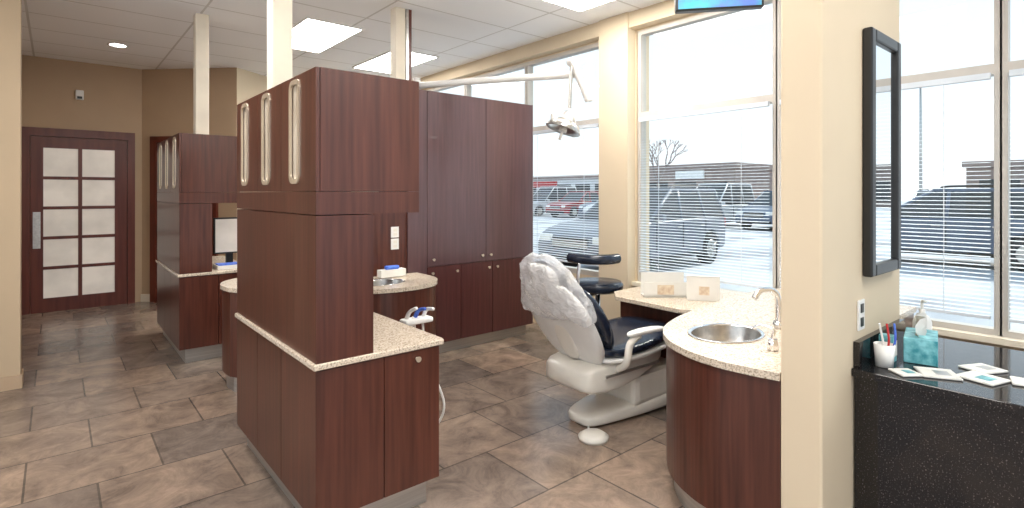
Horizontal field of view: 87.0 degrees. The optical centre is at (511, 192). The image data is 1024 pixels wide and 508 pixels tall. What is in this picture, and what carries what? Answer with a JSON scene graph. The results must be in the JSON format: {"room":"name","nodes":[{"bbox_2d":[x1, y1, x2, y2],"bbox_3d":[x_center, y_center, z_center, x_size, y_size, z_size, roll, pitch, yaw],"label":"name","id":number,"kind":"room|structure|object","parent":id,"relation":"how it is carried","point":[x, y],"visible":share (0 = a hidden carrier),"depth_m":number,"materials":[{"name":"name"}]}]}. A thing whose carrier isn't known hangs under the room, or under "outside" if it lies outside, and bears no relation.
{"room":"dental clinic","nodes":[
{"label":"dental clinic","id":0,"kind":"room"},
{"bbox_2d":[0,0,21,377],"bbox_3d":[-4.973,-0.100,3.018,3.300,3.100,0.170,0,0,-40],"label":"wall","id":1,"kind":"structure","parent":0,"point":[10,10],"depth_m":3.98,"materials":[{"name":"paint"}]},
{"bbox_2d":[0,368,23,391],"bbox_3d":[-5.189,1.400,3.284,3.312,0.100,0.885,0,0,-40],"label":"baseboard","id":2,"kind":"structure","parent":1,"relation":"attached to","point":[16,381],"depth_m":3.98,"materials":[{"name":"beige paint"}]},
{"bbox_2d":[22,55,141,301],"bbox_3d":[-5.481,-0.100,6.857,1.420,3.100,0.150,0,0,-40],"label":"wall","id":3,"kind":"structure","parent":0,"point":[112,102],"depth_m":6.86,"materials":[{"name":"beige paint"}]},
{"bbox_2d":[30,136,126,313],"bbox_3d":[-5.417,0.383,6.786,0.949,2.135,0.030,0,0,-40],"label":"leaf","id":4,"kind":"object","parent":3,"relation":"attached to","point":[38,304],"visible":1,"depth_m":6.76,"materials":[{"name":"brown wood"}]},
{"bbox_2d":[33,212,40,248],"bbox_3d":[-5.709,0.450,6.484,0.070,0.440,0.055,0,0,-40],"label":"plate","id":5,"kind":"object","parent":4,"relation":"attached to","point":[36,215],"visible":1,"depth_m":6.50,"materials":[{"name":"silver metal"}]},
{"bbox_2d":[43,148,114,297],"bbox_3d":[-5.422,0.365,6.781,0.700,1.830,0.006,0,0,-40],"label":"pane","id":6,"kind":"object","parent":4,"relation":"attached to","point":[61,162],"visible":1,"depth_m":6.75,"materials":[{"name":"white glass"}]},
{"bbox_2d":[22,126,134,314],"bbox_3d":[-5.412,0.330,6.784,1.110,2.240,0.050,0,0,-40],"label":"frame","id":7,"kind":"object","parent":3,"relation":"attached to","point":[27,132],"visible":0.88,"depth_m":6.69,"materials":[{"name":"brown wood"}]},
{"bbox_2d":[142,68,236,293],"bbox_3d":[-4.291,-0.100,7.247,1.040,3.100,1.090,0,0,-40],"label":"wall","id":8,"kind":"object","parent":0,"point":[167,94],"depth_m":7.17,"materials":[{"name":"paint"}]},
{"bbox_2d":[237,68,266,208],"bbox_3d":[-3.074,-0.100,8.151,0.469,3.100,2.383,0,0,39],"label":"wall","id":9,"kind":"structure","parent":0,"point":[249,84],"depth_m":7.30,"materials":[{"name":"paint"}]},
{"bbox_2d":[150,136,217,302],"bbox_3d":[-4.334,0.350,7.135,0.930,2.200,0.040,0,0,5],"label":"frame","id":10,"kind":"object","parent":9,"relation":"attached to","point":[154,140],"visible":0.43,"depth_m":7.15,"materials":[{"name":"brown wood"}]},
{"bbox_2d":[0,302,683,507],"bbox_3d":[-1.675,1.500,2.447,7.600,0.100,12.900,0,0,-40],"label":"floor","id":11,"kind":"structure","parent":0,"point":[106,413],"depth_m":3.20,"materials":[{"name":"tile"}]},
{"bbox_2d":[156,133,236,362],"bbox_3d":[-2.981,0.472,5.217,0.619,1.956,1.322,0,0,-40],"label":"storage cabinet","id":12,"kind":"object","parent":11,"relation":"on","point":[195,171],"visible":0.94,"depth_m":4.68,"materials":[{"name":"wood"}]},
{"bbox_2d":[193,13,208,134],"bbox_3d":[-2.880,-1.077,5.003,0.110,1.141,0.110,0,0,-40],"label":"support post","id":13,"kind":"object","parent":12,"relation":"on","point":[200,21],"visible":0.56,"depth_m":4.96,"materials":[{"name":"beige paint"}]},
{"bbox_2d":[213,217,236,262],"bbox_3d":[-2.671,0.457,5.113,0.280,0.454,0.140,0,0,-40],"label":"computer monitor","id":14,"kind":"object","parent":12,"relation":"on","point":[224,228],"visible":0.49,"depth_m":5.08,"materials":[{"name":"black plastic"}]},
{"bbox_2d":[213,262,236,269],"bbox_3d":[-2.594,0.662,4.944,0.220,0.044,0.200,0,0,-40],"label":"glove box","id":15,"kind":"object","parent":12,"relation":"on","point":[228,265],"visible":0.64,"depth_m":4.86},
{"bbox_2d":[220,278,236,391],"bbox_3d":[-1.726,1.065,4.472,1.263,0.771,0.640,0,0,-40],"label":"cabinet","id":16,"kind":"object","parent":11,"relation":"on","point":[228,287],"depth_m":3.93,"materials":[{"name":"wood"}]},
{"bbox_2d":[235,67,443,507],"bbox_3d":[-0.945,0.472,2.807,0.619,1.956,1.252,0,0,-40],"label":"storage cabinet","id":17,"kind":"object","parent":11,"relation":"on","point":[338,398],"visible":1,"depth_m":2.34,"materials":[{"name":"wood"}]},
{"bbox_2d":[267,0,291,89],"bbox_3d":[-1.256,-1.077,2.919,0.104,1.141,0.104,0,0,-40],"label":"support post","id":18,"kind":"object","parent":17,"relation":"on","point":[279,12],"visible":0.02,"depth_m":2.88,"materials":[{"name":"beige paint"}]},
{"bbox_2d":[373,213,406,276],"bbox_3d":[-1.261,0.750,4.374,0.880,1.400,0.091,0,0,-40],"label":"divider","id":19,"kind":"object","parent":11,"relation":"on","point":[389,229],"visible":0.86,"depth_m":4.53,"materials":[{"name":"brown wood"}]},
{"bbox_2d":[391,238,398,249],"bbox_3d":[-0.988,0.430,4.554,0.070,0.090,0.008,0,0,-40],"label":"outlet plate","id":20,"kind":"object","parent":19,"relation":"attached to","point":[394,241],"depth_m":4.55,"materials":[{"name":"white plastic"}]},
{"bbox_2d":[373,272,437,334],"bbox_3d":[-0.973,1.065,4.157,0.880,0.771,0.615,0,0,-40],"label":"countertop","id":21,"kind":"structure","parent":11,"relation":"on","point":[393,297],"depth_m":4.00,"materials":[{"name":"stone"}]},
{"bbox_2d":[373,278,404,285],"bbox_3d":[-1.002,0.760,4.129,0.382,0.163,0.297,0,0,-40],"label":"sink","id":22,"kind":"object","parent":21,"relation":"in","point":[384,281],"depth_m":4.27,"materials":[{"name":"silver metal"}]},
{"bbox_2d":[377,265,405,277],"bbox_3d":[-0.981,0.634,4.399,0.220,0.088,0.075,0,0,-40],"label":"glove box","id":23,"kind":"object","parent":21,"relation":"on","point":[391,270],"visible":1,"depth_m":4.37,"materials":[{"name":"cardboard"}]},
{"bbox_2d":[400,307,444,422],"bbox_3d":[-0.549,1.030,3.080,0.338,0.796,0.161,0,0,-40],"label":"instrument","id":24,"kind":"object","parent":11,"relation":"on","point":[412,321],"visible":0.38,"depth_m":3.06,"materials":[{"name":"white plastic"}]},
{"bbox_2d":[438,325,525,352],"bbox_3d":[-0.536,1.395,5.282,1.400,0.110,0.440,0,0,-40],"label":"kick plate","id":25,"kind":"object","parent":11,"relation":"on","point":[515,331],"visible":0.21,"depth_m":5.20,"materials":[{"name":"metal"}]},
{"bbox_2d":[429,256,529,266],"bbox_3d":[-0.527,0.220,5.295,1.430,2.240,0.530,0,0,-40],"label":"carcass","id":26,"kind":"object","parent":25,"relation":"on","point":[528,256],"visible":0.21,"depth_m":5.13,"materials":[{"name":"brown wood"}]},
{"bbox_2d":[391,7,404,79],"bbox_3d":[-1.020,-1.274,4.833,0.100,0.747,0.100,0,0,-40],"label":"support post","id":27,"kind":"object","parent":26,"relation":"on","point":[397,13],"visible":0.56,"depth_m":4.79,"materials":[{"name":"beige paint"}]},
{"bbox_2d":[405,9,411,80],"bbox_3d":[-0.951,-1.274,4.878,0.055,0.747,0.080,0,0,-40],"label":"support post","id":28,"kind":"object","parent":26,"relation":"on","point":[408,13],"visible":0.5,"depth_m":4.84,"materials":[{"name":"silver metal"}]},
{"bbox_2d":[427,264,460,341],"bbox_3d":[-0.613,0.997,4.862,0.354,0.687,0.018,0,0,-40],"label":"door","id":29,"kind":"structure","parent":26,"relation":"attached to","point":[448,287],"depth_m":4.88,"materials":[{"name":"brown wood"}]},
{"bbox_2d":[427,90,485,266],"bbox_3d":[-0.502,-0.127,4.955,0.644,1.547,0.018,0,0,-40],"label":"door","id":30,"kind":"structure","parent":26,"relation":"attached to","point":[456,124],"depth_m":4.93,"materials":[{"name":"brown wood"}]},
{"bbox_2d":[407,89,532,322],"bbox_3d":[-0.515,0.219,5.293,1.445,2.242,0.550,0,0,-40],"label":"cabinet","id":31,"kind":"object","parent":26,"relation":"attached to","point":[416,221],"depth_m":4.70,"materials":[{"name":"brown wood"}]},
{"bbox_2d":[461,261,491,337],"bbox_3d":[-0.334,0.997,5.097,0.364,0.687,0.018,0,0,-40],"label":"door","id":32,"kind":"structure","parent":26,"relation":"attached to","point":[476,277],"depth_m":5.09,"materials":[{"name":"brown wood"}]},
{"bbox_2d":[413,57,592,139],"bbox_3d":[-0.150,-0.779,4.573,1.637,0.691,0.441,0,0,13],"label":"light","id":33,"kind":"object","parent":26,"relation":"attached to","point":[565,124],"visible":0.98,"depth_m":4.51,"materials":[{"name":"white plastic"}]},
{"bbox_2d":[486,99,531,260],"bbox_3d":[-0.029,-0.127,5.356,0.584,1.547,0.018,0,0,-40],"label":"door","id":34,"kind":"structure","parent":26,"relation":"attached to","point":[508,124],"depth_m":5.34,"materials":[{"name":"brown wood"}]},
{"bbox_2d":[492,257,531,331],"bbox_3d":[0.002,0.997,5.381,0.504,0.687,0.018,0,0,-40],"label":"door","id":35,"kind":"structure","parent":26,"relation":"attached to","point":[510,307],"depth_m":5.36,"materials":[{"name":"brown wood"}]},
{"bbox_2d":[578,426,608,445],"bbox_3d":[0.497,1.427,3.220,0.180,0.044,0.265,0,0,24],"label":"foot pedal","id":36,"kind":"object","parent":11,"relation":"on","point":[589,436],"visible":0.88,"depth_m":3.14,"materials":[{"name":"white plastic"}]},
{"bbox_2d":[566,253,623,304],"bbox_3d":[0.710,0.967,4.463,0.568,0.963,0.557,0,0,38],"label":"stool","id":37,"kind":"object","parent":11,"relation":"on","point":[595,286],"visible":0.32,"depth_m":4.28,"materials":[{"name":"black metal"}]},
{"bbox_2d":[525,261,666,426],"bbox_3d":[0.680,0.899,3.588,1.433,1.092,0.683,0,0,-38],"label":"dental chair","id":38,"kind":"object","parent":11,"relation":"on","point":[618,362],"visible":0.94,"depth_m":3.30,"materials":[{"name":"white plastic"}]},
{"bbox_2d":[566,284,613,348],"bbox_3d":[0.383,0.759,3.355,0.325,0.471,0.570,0,0,-38],"label":"cushion","id":39,"kind":"object","parent":38,"relation":"on","point":[588,328],"depth_m":3.14,"materials":[{"name":"blue leather"}]},
{"bbox_2d":[604,316,666,357],"bbox_3d":[0.775,0.954,3.663,0.984,0.148,0.540,0,0,-38],"label":"seat cushion","id":40,"kind":"object","parent":38,"relation":"on","point":[652,343],"depth_m":3.46,"materials":[{"name":"blue leather"}]},
{"bbox_2d":[614,286,743,357],"bbox_3d":[1.278,1.105,4.019,0.900,0.690,0.910,0,0,-40],"label":"desk","id":41,"kind":"object","parent":11,"relation":"on","point":[665,309],"visible":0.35,"depth_m":3.88,"materials":[{"name":"stone"}]},
{"bbox_2d":[641,272,686,296],"bbox_3d":[1.118,0.675,3.976,0.320,0.170,0.092,0,0,0],"label":"holder","id":42,"kind":"object","parent":41,"relation":"on","point":[653,284],"visible":0.88,"depth_m":3.93,"materials":[{"name":"paper"}]},
{"bbox_2d":[657,285,673,294],"bbox_3d":[1.119,0.705,3.931,0.120,0.070,0.002,0,0,0],"label":"print","id":43,"kind":"object","parent":42,"relation":"on","point":[661,289],"depth_m":3.93},
{"bbox_2d":[687,275,719,300],"bbox_3d":[1.354,0.674,3.825,0.220,0.170,0.052,0,0,15],"label":"greeting card","id":44,"kind":"object","parent":41,"relation":"on","point":[699,288],"visible":0.96,"depth_m":3.80,"materials":[{"name":"paper"}]},
{"bbox_2d":[699,286,708,294],"bbox_3d":[1.352,0.689,3.800,0.070,0.060,0.002,0,0,15],"label":"print","id":45,"kind":"object","parent":44,"relation":"attached to","point":[702,290],"depth_m":3.80},
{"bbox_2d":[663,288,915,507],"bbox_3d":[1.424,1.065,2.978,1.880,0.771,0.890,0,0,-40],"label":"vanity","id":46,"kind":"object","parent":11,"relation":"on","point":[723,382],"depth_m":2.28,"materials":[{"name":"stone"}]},
{"bbox_2d":[688,323,764,342],"bbox_3d":[1.045,0.760,2.637,0.424,0.163,0.329,0,0,-40],"label":"sink","id":47,"kind":"object","parent":46,"relation":"in","point":[703,332],"depth_m":2.78,"materials":[{"name":"silver metal"}]},
{"bbox_2d":[753,324,778,351],"bbox_3d":[1.114,0.630,2.369,0.048,0.108,0.108,0,0,-40],"label":"soap dispenser","id":48,"kind":"object","parent":46,"relation":"on","point":[772,346],"visible":1,"depth_m":2.34,"materials":[{"name":"silver metal"}]},
{"bbox_2d":[752,287,780,328],"bbox_3d":[1.315,0.578,2.721,0.251,0.213,0.088,0,0,-6],"label":"gooseneck faucet","id":49,"kind":"object","parent":46,"relation":"on","point":[776,324],"visible":0.67,"depth_m":2.72,"materials":[{"name":"silver metal"}]},
{"bbox_2d":[852,319,1023,507],"bbox_3d":[2.272,1.018,1.630,0.825,0.865,1.957,0,0,-40],"label":"counter","id":50,"kind":"object","parent":11,"relation":"on","point":[921,442],"visible":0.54,"depth_m":1.96,"materials":[{"name":"stone"}]},
{"bbox_2d":[873,323,896,367],"bbox_3d":[1.477,0.601,2.139,0.090,0.165,0.072,0,0,-40],"label":"toothbrush cup","id":51,"kind":"object","parent":50,"relation":"on","point":[884,352],"visible":0.99,"depth_m":2.12,"materials":[{"name":"white plastic"}]},
{"bbox_2d":[879,333,896,361],"bbox_3d":[1.536,0.632,2.206,0.045,0.104,0.053,0,0,-40],"label":"carton","id":52,"kind":"object","parent":50,"relation":"on","point":[884,334],"visible":0.39,"depth_m":2.19,"materials":[{"name":"paper"}]},
{"bbox_2d":[888,368,922,376],"bbox_3d":[1.492,0.680,2.046,0.080,0.008,0.080,0,0,-2],"label":"packet","id":53,"kind":"object","parent":50,"relation":"on","point":[904,372],"visible":1,"depth_m":2.03,"materials":[{"name":"paper"}]},
{"bbox_2d":[903,312,937,366],"bbox_3d":[1.696,0.589,2.238,0.110,0.190,0.220,0,0,38],"label":"tissue box","id":54,"kind":"object","parent":50,"relation":"on","point":[920,344],"visible":1,"depth_m":2.17,"materials":[{"name":"cardboard"}]},
{"bbox_2d":[913,300,931,329],"bbox_3d":[1.835,0.578,2.415,0.070,0.211,0.070,0,0,-23],"label":"lotion bottle","id":55,"kind":"object","parent":50,"relation":"on","point":[929,322],"visible":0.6,"depth_m":2.40,"materials":[{"name":"white plastic"}]},
{"bbox_2d":[913,366,962,380],"bbox_3d":[1.604,0.680,2.037,0.120,0.008,0.120,0,0,21],"label":"packet","id":56,"kind":"object","parent":50,"relation":"on","point":[927,372],"visible":1,"depth_m":2.02,"materials":[{"name":"paper"}]},
{"bbox_2d":[932,370,951,375],"bbox_3d":[1.615,0.676,2.030,0.048,0.001,0.054,0,0,21],"label":"print","id":57,"kind":"object","parent":56,"relation":"on","point":[934,372],"depth_m":2.03,"materials":[{"name":"paper"}]},
{"bbox_2d":[956,370,1010,385],"bbox_3d":[1.728,0.680,1.984,0.120,0.008,0.120,0,0,-23],"label":"packet","id":58,"kind":"object","parent":50,"relation":"on","point":[975,376],"visible":0.98,"depth_m":1.97,"materials":[{"name":"paper"}]},
{"bbox_2d":[975,375,996,380],"bbox_3d":[1.730,0.676,1.972,0.054,0.001,0.048,0,0,-23],"label":"print","id":59,"kind":"object","parent":58,"relation":"on","point":[979,377],"depth_m":1.97},
{"bbox_2d":[958,363,1008,373],"bbox_3d":[1.822,0.680,2.089,0.120,0.008,0.100,0,0,-13],"label":"packet","id":60,"kind":"object","parent":50,"relation":"on","point":[980,367],"visible":1,"depth_m":2.08,"materials":[{"name":"paper"}]},
{"bbox_2d":[976,365,995,369],"bbox_3d":[1.834,0.676,2.090,0.048,0.001,0.045,0,0,-13],"label":"print","id":61,"kind":"object","parent":60,"relation":"on","point":[983,367],"depth_m":2.09,"materials":[{"name":"paper"}]},
{"bbox_2d":[1009,376,1023,386],"bbox_3d":[1.851,0.680,1.931,0.100,0.008,0.100,0,0,38],"label":"packet","id":62,"kind":"object","parent":50,"relation":"on","point":[1018,381],"visible":1,"depth_m":1.94,"materials":[{"name":"paper"}]},
{"bbox_2d":[22,0,666,80],"bbox_3d":[-1.675,-1.700,2.447,7.600,0.100,12.900,0,0,-40],"label":"ceiling","id":63,"kind":"structure","parent":0,"point":[158,34],"depth_m":5.38,"materials":[{"name":"tile"}]},
{"bbox_2d":[292,17,364,52],"bbox_3d":[-2.090,-1.644,5.696,0.580,0.012,1.200,0,0,-40],"label":"frame","id":64,"kind":"object","parent":63,"relation":"attached to","point":[305,18],"visible":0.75,"depth_m":5.34,"materials":[{"name":"white plastic"}]},
{"bbox_2d":[292,19,359,52],"bbox_3d":[-2.090,-1.645,5.696,0.540,0.006,1.160,0,0,-40],"label":"diffuser","id":65,"kind":"object","parent":64,"relation":"attached to","point":[310,35],"visible":0.79,"depth_m":5.59,"materials":[{"name":"plastic"}]},
{"bbox_2d":[355,52,390,72],"bbox_3d":[-1.551,-1.645,6.850,0.497,0.006,0.993,0,0,-40],"label":"diffuser","id":66,"kind":"object","parent":63,"relation":"in","point":[382,63],"depth_m":6.90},
{"bbox_2d":[352,50,438,73],"bbox_3d":[-1.487,-1.644,6.795,0.580,0.012,1.200,0,0,-40],"label":"frame","id":67,"kind":"object","parent":63,"relation":"attached to","point":[390,50],"visible":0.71,"depth_m":6.62,"materials":[{"name":"white plastic"}]},
{"bbox_2d":[412,53,435,65],"bbox_3d":[-1.214,-1.645,6.648,0.312,0.006,0.554,0,0,-40],"label":"diffuser","id":68,"kind":"object","parent":63,"relation":"in","point":[416,58],"depth_m":6.59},
{"bbox_2d":[541,0,615,12],"bbox_3d":[0.784,-1.644,4.263,0.580,0.012,1.200,0,0,-40],"label":"frame","id":69,"kind":"object","parent":63,"relation":"attached to","point":[541,0],"visible":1,"depth_m":4.73,"materials":[{"name":"white plastic"}]},
{"bbox_2d":[546,0,610,10],"bbox_3d":[0.784,-1.645,4.263,0.540,0.006,1.160,0,0,-40],"label":"diffuser","id":70,"kind":"object","parent":69,"relation":"attached to","point":[579,5],"visible":1,"depth_m":4.68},
{"bbox_2d":[674,0,763,13],"bbox_3d":[1.184,-1.347,3.102,0.480,0.603,0.083,0,0,10],"label":"monitor","id":71,"kind":"object","parent":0,"point":[680,6],"depth_m":3.07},
{"bbox_2d":[424,3,1023,350],"bbox_3d":[1.304,-0.100,4.964,0.200,3.300,12.900,0,0,-40],"label":"wall","id":72,"kind":"structure","parent":0,"point":[572,276],"depth_m":5.09,"materials":[{"name":"beige paint"}]},
{"bbox_2d":[428,85,464,95],"bbox_3d":[-0.969,-0.330,7.561,0.080,2.320,1.210,0,0,-40],"label":"frame","id":73,"kind":"object","parent":72,"relation":"attached to","point":[437,89],"visible":0.04,"depth_m":7.56,"materials":[{"name":"metal"}]},
{"bbox_2d":[465,62,526,103],"bbox_3d":[-0.194,-0.330,6.644,0.080,2.320,1.210,0,0,-40],"label":"frame","id":74,"kind":"object","parent":72,"relation":"attached to","point":[468,88],"visible":0.11,"depth_m":6.50,"materials":[{"name":"metal"}]},
{"bbox_2d":[421,0,693,89],"bbox_3d":[1.544,-1.580,4.447,0.100,0.140,11.600,0,0,-40],"label":"trim","id":75,"kind":"structure","parent":72,"relation":"attached to","point":[663,11],"depth_m":5.70,"materials":[{"name":"paint"}]},
{"bbox_2d":[526,42,598,276],"bbox_3d":[0.564,-0.330,5.747,0.080,2.320,1.160,0,0,-40],"label":"frame","id":76,"kind":"object","parent":72,"relation":"attached to","point":[529,95],"visible":0.29,"depth_m":5.72,"materials":[{"name":"metal"}]},
{"bbox_2d":[533,123,598,266],"bbox_3d":[0.511,0.018,5.701,0.030,1.405,1.070,0,0,-40],"label":"blind","id":77,"kind":"object","parent":72,"relation":"attached to","point":[594,125],"visible":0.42,"depth_m":5.66,"materials":[{"name":"plastic"}]},
{"bbox_2d":[599,12,635,319],"bbox_3d":[0.988,-0.100,5.090,0.120,3.100,0.340,0,0,-40],"label":"trim column","id":78,"kind":"structure","parent":72,"relation":"attached to","point":[617,41],"depth_m":5.01,"materials":[{"name":"paint"}]},
{"bbox_2d":[639,101,769,287],"bbox_3d":[1.543,0.018,4.479,0.030,1.405,1.170,0,0,-40],"label":"blind","id":79,"kind":"object","parent":72,"relation":"attached to","point":[766,103],"visible":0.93,"depth_m":4.39,"materials":[{"name":"plastic"}]},
{"bbox_2d":[638,0,776,292],"bbox_3d":[1.597,-0.330,4.524,0.080,2.320,1.260,0,0,-40],"label":"frame","id":80,"kind":"object","parent":72,"relation":"attached to","point":[642,34],"visible":0.48,"depth_m":4.67,"materials":[{"name":"metal"}]},
{"bbox_2d":[632,281,1023,348],"bbox_3d":[3.220,0.832,2.511,0.080,0.035,6.480,0,0,-40],"label":"sill","id":81,"kind":"structure","parent":72,"relation":"attached to","point":[999,340],"depth_m":3.11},
{"bbox_2d":[779,73,990,319],"bbox_3d":[2.350,0.018,3.525,0.030,1.405,1.170,0,0,-40],"label":"blind","id":82,"kind":"object","parent":72,"relation":"attached to","point":[984,76],"visible":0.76,"depth_m":3.22,"materials":[{"name":"plastic"}]},
{"bbox_2d":[776,0,1001,335],"bbox_3d":[2.404,-0.330,3.570,0.080,2.320,1.260,0,0,-40],"label":"frame","id":83,"kind":"object","parent":72,"relation":"attached to","point":[994,69],"visible":0.35,"depth_m":3.17,"materials":[{"name":"metal"}]},
{"bbox_2d":[1000,0,1023,339],"bbox_3d":[3.207,-0.330,2.619,0.080,2.320,1.250,0,0,-40],"label":"frame","id":84,"kind":"object","parent":72,"relation":"attached to","point":[1006,64],"visible":0.74,"depth_m":3.06,"materials":[{"name":"metal"}]},
{"bbox_2d":[1009,68,1023,323],"bbox_3d":[3.154,0.018,2.574,0.030,1.405,1.160,0,0,-40],"label":"blind","id":85,"kind":"object","parent":72,"relation":"attached to","point":[1015,72],"visible":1,"depth_m":2.99,"materials":[{"name":"plastic"}]},
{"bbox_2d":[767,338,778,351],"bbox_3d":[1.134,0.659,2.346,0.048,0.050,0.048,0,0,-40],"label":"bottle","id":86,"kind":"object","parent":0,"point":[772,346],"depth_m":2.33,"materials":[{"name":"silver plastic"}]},
{"bbox_2d":[781,0,899,507],"bbox_3d":[1.415,-0.100,2.284,0.930,3.100,0.147,0,0,-40],"label":"wall","id":87,"kind":"structure","parent":0,"point":[823,281],"depth_m":2.00,"materials":[{"name":"paint"}]},
{"bbox_2d":[857,299,864,330],"bbox_3d":[1.405,0.490,2.172,0.070,0.120,0.010,0,0,-40],"label":"wall outlet","id":88,"kind":"object","parent":87,"relation":"attached to","point":[860,303],"depth_m":2.16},
{"bbox_2d":[853,319,904,367],"bbox_3d":[1.581,0.635,2.312,0.600,0.100,0.022,0,0,-40],"label":"backsplash","id":89,"kind":"structure","parent":87,"relation":"attached to","point":[863,347],"depth_m":2.19,"materials":[{"name":"black stone"}]},
{"bbox_2d":[863,27,900,276],"bbox_3d":[1.582,-0.165,2.304,0.390,1.010,0.037,0,0,-40],"label":"wall mirror","id":90,"kind":"object","parent":87,"relation":"attached to","point":[881,53],"depth_m":2.27,"materials":[{"name":"mirror"}]},
{"label":"outside","id":91,"kind":"structure","parent":0,"visible":0},
{"bbox_2d":[533,201,1023,330],"bbox_3d":[42.275,1.650,61.910,135.500,0.100,200.000,0,0,-40],"label":"parking lot","id":92,"kind":"structure","parent":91,"point":[1015,326],"depth_m":11.01,"materials":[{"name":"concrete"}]},
{"bbox_2d":[533,186,576,215],"bbox_3d":[2.542,0.537,38.807,4.820,2.124,2.120,0,0,-38],"label":"parked car","id":93,"kind":"object","parent":92,"relation":"on","point":[539,194],"visible":0.33,"depth_m":38.21,"materials":[{"name":"white paint"}]},
{"bbox_2d":[533,179,598,191],"bbox_3d":[7.138,-0.276,97.680,13.000,3.749,40.000,0,0,-40],"label":"wall","id":94,"kind":"structure","parent":92,"relation":"on","point":[566,181],"depth_m":84.17,"materials":[{"name":"white paint"}]},
{"bbox_2d":[533,181,556,186],"bbox_3d":[3.388,-1.450,91.892,0.200,1.000,12.000,0,0,-40],"label":"sign band","id":95,"kind":"object","parent":94,"relation":"attached to","point":[535,183],"visible":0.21,"depth_m":89.38,"materials":[{"name":"red plastic"}]},
{"bbox_2d":[533,175,598,179],"bbox_3d":[7.138,-2.450,97.680,13.600,0.600,40.600,0,0,-40],"label":"parapet","id":96,"kind":"object","parent":94,"relation":"on","point":[570,176],"visible":0.07,"depth_m":85.39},
{"bbox_2d":[533,184,598,191],"bbox_3d":[3.122,-0.200,92.322,0.050,2.300,35.000,0,0,-40],"label":"windows","id":97,"kind":"structure","parent":94,"relation":"in","point":[582,188],"depth_m":83.29,"materials":[{"name":"clear glass"}]},
{"bbox_2d":[546,190,598,217],"bbox_3d":[4.479,0.712,36.515,4.820,1.774,2.120,0,0,-44],"label":"parked car","id":98,"kind":"object","parent":92,"relation":"on","point":[589,193],"visible":0.56,"depth_m":35.50,"materials":[{"name":"red paint"}]},
{"bbox_2d":[538,185,725,266],"bbox_3d":[2.792,0.712,11.786,4.820,1.774,2.120,0,0,-44],"label":"suv car","id":99,"kind":"object","parent":92,"relation":"on","point":[718,215],"visible":0.49,"depth_m":11.21,"materials":[{"name":"silver metal"}]},
{"bbox_2d":[552,237,588,249],"bbox_3d":[1.086,0.939,10.126,0.118,0.200,0.841,0,0,-40],"label":"grille","id":100,"kind":"object","parent":99,"relation":"attached to","point":[558,238],"depth_m":10.09,"materials":[{"name":"metal"}]},
{"bbox_2d":[649,140,687,187],"bbox_3d":[10.556,-1.223,39.905,4.431,5.628,3.492,0,0,-40],"label":"bare tree","id":101,"kind":"object","parent":92,"relation":"on","point":[664,141],"visible":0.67,"depth_m":39.88,"materials":[{"name":"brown plant"}]},
{"bbox_2d":[649,168,771,199],"bbox_3d":[27.352,-0.675,72.211,15.000,4.549,13.000,0,0,-40],"label":"wall","id":102,"kind":"structure","parent":92,"relation":"on","point":[728,174],"depth_m":65.74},
{"bbox_2d":[649,181,726,187],"bbox_3d":[21.604,-0.200,67.354,0.050,2.300,11.000,0,0,-40],"label":"windows","id":103,"kind":"structure","parent":102,"relation":"in","point":[663,185],"depth_m":67.83,"materials":[{"name":"clear glass"}]},
{"bbox_2d":[675,170,703,178],"bbox_3d":[21.966,-2.250,66.809,0.200,1.000,3.900,0,0,-40],"label":"sign band","id":104,"kind":"object","parent":102,"relation":"attached to","point":[698,174],"visible":0.93,"depth_m":66.48,"materials":[{"name":"white plastic"}]},
{"bbox_2d":[649,162,771,170],"bbox_3d":[27.352,-3.250,72.211,15.600,0.600,13.600,0,0,-40],"label":"parapet","id":105,"kind":"object","parent":102,"relation":"on","point":[728,164],"visible":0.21,"depth_m":65.36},
{"bbox_2d":[696,182,754,221],"bbox_3d":[9.610,0.537,25.796,4.820,2.124,2.120,0,0,-38],"label":"parked car","id":106,"kind":"object","parent":92,"relation":"on","point":[728,203],"visible":0.23,"depth_m":25.43,"materials":[{"name":"white paint"}]},
{"bbox_2d":[735,189,771,228],"bbox_3d":[12.116,0.712,24.379,4.820,1.774,2.120,0,0,-38],"label":"parked car","id":107,"kind":"object","parent":92,"relation":"on","point":[763,197],"visible":0.2,"depth_m":23.28,"materials":[{"name":"blue paint"}]},
{"bbox_2d":[744,212,763,217],"bbox_3d":[10.250,0.939,22.910,0.050,0.200,0.840,0,0,-38],"label":"grille","id":108,"kind":"object","parent":107,"relation":"attached to","point":[748,214],"depth_m":22.90,"materials":[{"name":"metal"}]},
{"bbox_2d":[919,88,922,189],"bbox_3d":[24.130,-2.611,33.418,0.300,8.420,2.100,0,0,-40],"label":"street lamp","id":109,"kind":"object","parent":92,"relation":"on","point":[920,89],"visible":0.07,"depth_m":32.64,"materials":[{"name":"metal"}]},
{"bbox_2d":[901,185,1023,271],"bbox_3d":[9.766,0.712,12.455,4.820,1.774,2.120,0,0,40],"label":"car","id":110,"kind":"object","parent":92,"relation":"on","point":[956,206],"visible":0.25,"depth_m":11.53,"materials":[{"name":"blue paint"}]},
{"bbox_2d":[966,166,1023,187],"bbox_3d":[61.480,-0.475,43.445,10.000,4.149,37.000,0,0,-40],"label":"wall","id":111,"kind":"structure","parent":92,"relation":"on","point":[970,180],"depth_m":53.23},
{"bbox_2d":[962,160,1023,167],"bbox_3d":[61.480,-2.850,43.445,10.600,0.600,37.600,0,0,-40],"label":"parapet","id":112,"kind":"object","parent":111,"relation":"on","point":[971,164],"visible":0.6,"depth_m":53.11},
{"bbox_2d":[979,179,1020,187],"bbox_3d":[57.642,-0.200,40.201,0.050,2.300,35.000,0,0,-40],"label":"windows","id":113,"kind":"structure","parent":111,"relation":"in","point":[981,182],"depth_m":52.84,"materials":[{"name":"clear glass"}]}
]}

